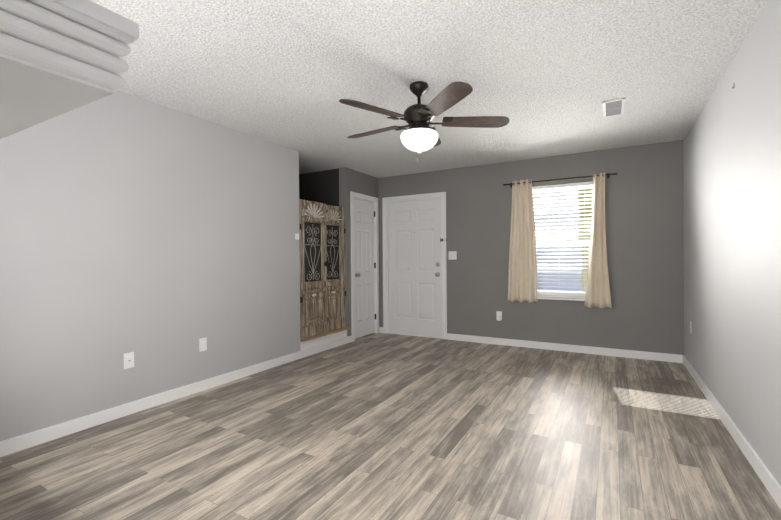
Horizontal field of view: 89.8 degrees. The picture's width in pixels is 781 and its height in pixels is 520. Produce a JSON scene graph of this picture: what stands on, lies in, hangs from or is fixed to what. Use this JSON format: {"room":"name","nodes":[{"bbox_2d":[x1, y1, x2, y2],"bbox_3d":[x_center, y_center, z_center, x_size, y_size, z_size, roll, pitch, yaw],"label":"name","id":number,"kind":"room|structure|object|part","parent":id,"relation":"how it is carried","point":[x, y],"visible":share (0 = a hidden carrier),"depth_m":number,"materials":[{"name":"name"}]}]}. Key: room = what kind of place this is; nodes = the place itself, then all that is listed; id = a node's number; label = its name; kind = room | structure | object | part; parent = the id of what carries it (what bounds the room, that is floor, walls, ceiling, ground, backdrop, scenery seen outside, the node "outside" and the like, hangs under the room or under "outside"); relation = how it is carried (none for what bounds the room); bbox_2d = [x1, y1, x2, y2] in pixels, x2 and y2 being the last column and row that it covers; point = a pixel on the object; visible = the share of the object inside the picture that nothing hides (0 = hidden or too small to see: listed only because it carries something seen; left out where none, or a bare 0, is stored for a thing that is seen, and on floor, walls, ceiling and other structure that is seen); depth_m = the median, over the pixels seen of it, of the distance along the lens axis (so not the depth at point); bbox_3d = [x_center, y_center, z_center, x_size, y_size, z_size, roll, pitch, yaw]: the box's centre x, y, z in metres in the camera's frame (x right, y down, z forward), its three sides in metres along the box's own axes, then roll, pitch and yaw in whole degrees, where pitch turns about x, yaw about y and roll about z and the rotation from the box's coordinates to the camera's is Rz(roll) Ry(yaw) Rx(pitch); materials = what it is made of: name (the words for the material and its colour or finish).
{"room":"living room","nodes":[
{"label":"living room","id":0,"kind":"room"},
{"bbox_2d":[0,91,377,441],"bbox_3d":[-1.559,-0.052,3.890,0.120,2.440,5.370,0,0,29],"label":"wall","id":1,"kind":"structure","parent":0,"point":[159,241],"depth_m":3.05,"materials":[{"name":"grey paint"}]},
{"bbox_2d":[0,0,138,138],"bbox_3d":[-0.900,0.407,0.950,1.469,1.537,0.645,0,0,29],"label":"fireplace","id":2,"kind":"object","parent":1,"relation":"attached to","point":[58,57],"visible":1,"depth_m":0.56,"materials":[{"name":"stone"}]},
{"bbox_2d":[124,352,133,368],"bbox_3d":[-1.987,0.765,2.985,0.016,0.116,0.072,0,0,29],"label":"outlet","id":3,"kind":"object","parent":1,"relation":"attached to","point":[128,360],"visible":1,"depth_m":2.98,"materials":[{"name":"plastic"}]},
{"bbox_2d":[0,335,351,456],"bbox_3d":[-1.648,1.126,3.585,0.014,0.088,4.495,0,0,29],"label":"baseboard","id":4,"kind":"structure","parent":1,"relation":"attached to","point":[50,433],"depth_m":3.05,"materials":[{"name":"white wood"}]},
{"bbox_2d":[199,337,206,351],"bbox_3d":[-1.686,0.760,3.527,0.008,0.116,0.072,0,0,29],"label":"electrical outlet","id":5,"kind":"object","parent":1,"relation":"attached to","point":[202,344],"visible":1,"depth_m":3.52,"materials":[{"name":"plastic"}]},
{"bbox_2d":[354,198,374,338],"bbox_3d":[-0.413,0.121,5.880,0.035,2.028,0.582,0,0,29],"label":"closet door","id":6,"kind":"structure","parent":1,"relation":"in","point":[364,264],"depth_m":5.88,"materials":[{"name":"white wood"}]},
{"bbox_2d":[350,191,378,341],"bbox_3d":[-0.423,0.090,5.885,0.138,2.120,0.734,0,0,29],"label":"door frame","id":7,"kind":"structure","parent":1,"relation":"attached to","point":[355,195],"depth_m":5.96,"materials":[{"name":"white wood"}]},
{"bbox_2d":[299,168,338,205],"bbox_3d":[-1.203,-0.064,5.841,1.176,2.440,0.100,0,0,29],"label":"wall","id":8,"kind":"structure","parent":0,"point":[321,186],"depth_m":5.66,"materials":[{"name":"grey paint"}]},
{"bbox_2d":[0,333,780,519],"bbox_3d":[-0.778,1.198,2.496,5.431,0.060,7.350,0,0,29],"label":"floor","id":9,"kind":"structure","parent":0,"point":[380,426],"depth_m":2.41,"materials":[{"name":"grey laminate"}]},
{"bbox_2d":[300,330,346,349],"bbox_3d":[-1.400,0.765,5.363,1.295,0.790,0.936,0,0,29],"label":"stair","id":10,"kind":"structure","parent":9,"relation":"on","point":[321,340],"depth_m":4.99,"materials":[{"name":"white wood"}]},
{"bbox_2d":[300,327,348,341],"bbox_3d":[-1.385,0.951,5.356,1.326,0.027,0.936,0,0,29],"label":"slab","id":11,"kind":"object","parent":10,"relation":"on","point":[332,331],"visible":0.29,"depth_m":4.99,"materials":[{"name":"brown wood"}]},
{"bbox_2d":[299,199,327,338],"bbox_3d":[-0.956,0.103,4.891,0.072,1.665,0.513,0,0,29],"label":"doors","id":12,"kind":"structure","parent":11,"relation":"on","point":[313,316],"depth_m":4.88,"materials":[{"name":"brown wood"}]},
{"bbox_3d":[-0.983,-0.101,4.905,0.006,0.763,0.375,0,0,29],"label":"left backing of the rustic doors","id":13,"kind":"part","parent":12,"relation":"part of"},
{"bbox_2d":[305,227,321,279],"bbox_3d":[-0.966,-0.099,4.895,0.006,0.694,0.325,0,0,29],"label":"scroll","id":14,"kind":"object","parent":12,"relation":"attached to","point":[315,255],"visible":0.88,"depth_m":4.92,"materials":[{"name":"metal"}]},
{"bbox_2d":[304,204,323,296],"bbox_3d":[-0.947,-0.121,4.884,0.026,1.152,0.380,0,0,29],"label":"carving","id":15,"kind":"object","parent":12,"relation":"attached to","point":[313,213],"visible":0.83,"depth_m":4.87,"materials":[{"name":"wood"}]},
{"bbox_2d":[299,224,345,302],"bbox_3d":[-0.852,0.034,5.050,0.022,0.940,0.932,0,0,29],"label":"hardware piece","id":16,"kind":"object","parent":12,"relation":"attached to","point":[326,263],"visible":0.92,"depth_m":5.07,"materials":[{"name":"black metal"}]},
{"bbox_2d":[326,205,345,329],"bbox_3d":[-0.774,0.100,5.300,0.072,1.665,0.418,0,0,41],"label":"doors","id":17,"kind":"structure","parent":11,"relation":"on","point":[336,319],"depth_m":5.34,"materials":[{"name":"brown wood"}]},
{"bbox_3d":[-0.797,-0.104,5.319,0.006,0.763,0.293,0,0,41],"label":"right backing of the rustic doors","id":18,"kind":"part","parent":17,"relation":"part of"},
{"bbox_2d":[327,227,339,276],"bbox_3d":[-0.783,-0.104,5.306,0.006,0.691,0.249,0,0,41],"label":"scroll","id":19,"kind":"object","parent":17,"relation":"attached to","point":[332,241],"visible":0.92,"depth_m":5.33,"materials":[{"name":"metal"}]},
{"bbox_2d":[326,210,341,292],"bbox_3d":[-0.766,-0.111,5.290,0.021,1.126,0.299,0,0,41],"label":"carving","id":20,"kind":"object","parent":17,"relation":"attached to","point":[333,217],"visible":0.85,"depth_m":5.28,"materials":[{"name":"wood"}]},
{"bbox_2d":[90,0,768,177],"bbox_3d":[-0.798,-1.302,2.485,5.431,0.060,7.350,0,0,29],"label":"ceiling","id":21,"kind":"structure","parent":0,"point":[547,78],"depth_m":2.62,"materials":[{"name":"white paint"}]},
{"bbox_2d":[339,81,508,161],"bbox_3d":[0.181,-0.987,2.911,1.241,0.589,1.268,0,0,29],"label":"ceiling fan","id":22,"kind":"object","parent":21,"relation":"hanging from","point":[419,135],"visible":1,"depth_m":2.79,"materials":[{"name":"brown wood"}]},
{"bbox_3d":[0.212,-0.858,2.878,0.276,0.149,0.276,0,0,29],"label":"lamp shade","id":23,"kind":"part","parent":22,"relation":"part of","materials":[{"name":"white glass"}]},
{"bbox_2d":[602,98,624,116],"bbox_3d":[1.900,-1.291,3.340,0.160,0.013,0.390,0,0,29],"label":"ceiling vent","id":24,"kind":"object","parent":21,"relation":"in","point":[613,107],"visible":1,"depth_m":3.31,"materials":[{"name":"white metal"}]},
{"bbox_2d":[378,140,683,354],"bbox_3d":[0.981,-0.081,5.626,5.431,2.440,0.150,0,0,29],"label":"wall","id":25,"kind":"structure","parent":0,"point":[644,213],"depth_m":4.78,"materials":[{"name":"grey paint"}]},
{"bbox_2d":[382,192,446,338],"bbox_3d":[0.380,0.083,5.956,1.054,2.120,0.168,0,0,29],"label":"door frame","id":26,"kind":"structure","parent":25,"relation":"attached to","point":[387,200],"depth_m":5.89,"materials":[{"name":"white wood"}]},
{"bbox_2d":[387,198,441,336],"bbox_3d":[0.362,0.114,5.929,0.898,2.026,0.076,0,0,29],"label":"front door","id":27,"kind":"structure","parent":25,"relation":"in","point":[415,295],"depth_m":5.91,"materials":[{"name":"white wood"}]},
{"bbox_3d":[-0.036,0.080,6.127,0.010,1.690,0.030,0,0,29],"label":"front door hinges","id":28,"kind":"part","parent":27,"relation":"part of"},
{"bbox_2d":[414,232,439,276],"bbox_3d":[0.521,-0.090,5.792,0.423,0.671,0.068,0,0,29],"label":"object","id":29,"kind":"structure","parent":27,"relation":"attached to","point":[437,274],"depth_m":5.71,"materials":[{"name":"silver metal"}]},
{"bbox_2d":[449,251,456,259],"bbox_3d":[0.883,-0.065,5.586,0.118,0.118,0.016,0,0,29],"label":"switch plate","id":30,"kind":"object","parent":25,"relation":"attached to","point":[452,255],"visible":1,"depth_m":5.58,"materials":[{"name":"plastic"}]},
{"bbox_2d":[496,311,501,320],"bbox_3d":[1.452,0.750,5.255,0.072,0.120,0.044,0,0,29],"label":"electrical outlet","id":31,"kind":"object","parent":25,"relation":"attached to","point":[498,315],"visible":0.98,"depth_m":5.26,"materials":[{"name":"plastic"}]},
{"bbox_2d":[503,172,616,308],"bbox_3d":[2.059,-0.231,4.853,1.302,1.593,0.132,0,0,29],"label":"curtains","id":32,"kind":"object","parent":25,"relation":"attached to","point":[522,281],"visible":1,"depth_m":4.97,"materials":[{"name":"beige fabric"}]},
{"bbox_3d":[2.061,-0.991,4.864,1.302,0.060,0.099,0,0,29],"label":"rod","id":33,"kind":"part","parent":32,"relation":"part of","materials":[{"name":"black metal"}]},
{"bbox_2d":[538,297,584,300],"bbox_3d":[2.120,0.485,4.925,0.840,0.021,0.100,0,0,29],"label":"window sill","id":34,"kind":"structure","parent":25,"relation":"attached to","point":[561,298],"depth_m":4.87,"materials":[{"name":"white wood"}]},
{"bbox_2d":[534,186,592,296],"bbox_3d":[2.153,-0.237,4.989,0.800,1.420,0.065,0,0,29],"label":"window","id":35,"kind":"structure","parent":25,"relation":"in","point":[563,293],"depth_m":4.96,"materials":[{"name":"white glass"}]},
{"bbox_2d":[532,181,592,298],"bbox_3d":[2.120,-0.236,4.931,0.784,1.416,0.066,0,0,29],"label":"window blinds","id":36,"kind":"object","parent":35,"relation":"attached to","point":[570,185],"visible":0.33,"depth_m":4.90,"materials":[{"name":"white plastic"}]},
{"bbox_2d":[447,333,679,362],"bbox_3d":[2.003,1.090,4.966,2.724,0.088,0.014,0,0,29],"label":"baseboard","id":37,"kind":"structure","parent":25,"relation":"attached to","point":[656,356],"depth_m":4.83,"materials":[{"name":"white wood"}]},
{"bbox_2d":[683,0,780,485],"bbox_3d":[1.488,-0.064,1.120,0.120,2.440,7.200,0,0,29],"label":"wall","id":38,"kind":"structure","parent":0,"point":[732,219],"depth_m":2.38,"materials":[{"name":"grey paint"}]},
{"bbox_2d":[680,355,780,509],"bbox_3d":[1.468,1.111,1.211,0.014,0.088,7.080,0,0,29],"label":"baseboard","id":39,"kind":"structure","parent":38,"relation":"attached to","point":[771,484],"depth_m":2.37,"materials":[{"name":"white wood"}]},
{"label":"outside","id":40,"kind":"structure","parent":0,"visible":0},
{"bbox_2d":[532,186,591,291],"bbox_3d":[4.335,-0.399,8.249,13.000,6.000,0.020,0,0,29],"label":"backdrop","id":41,"kind":"structure","parent":40,"point":[575,271],"depth_m":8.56,"materials":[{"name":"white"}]}
]}

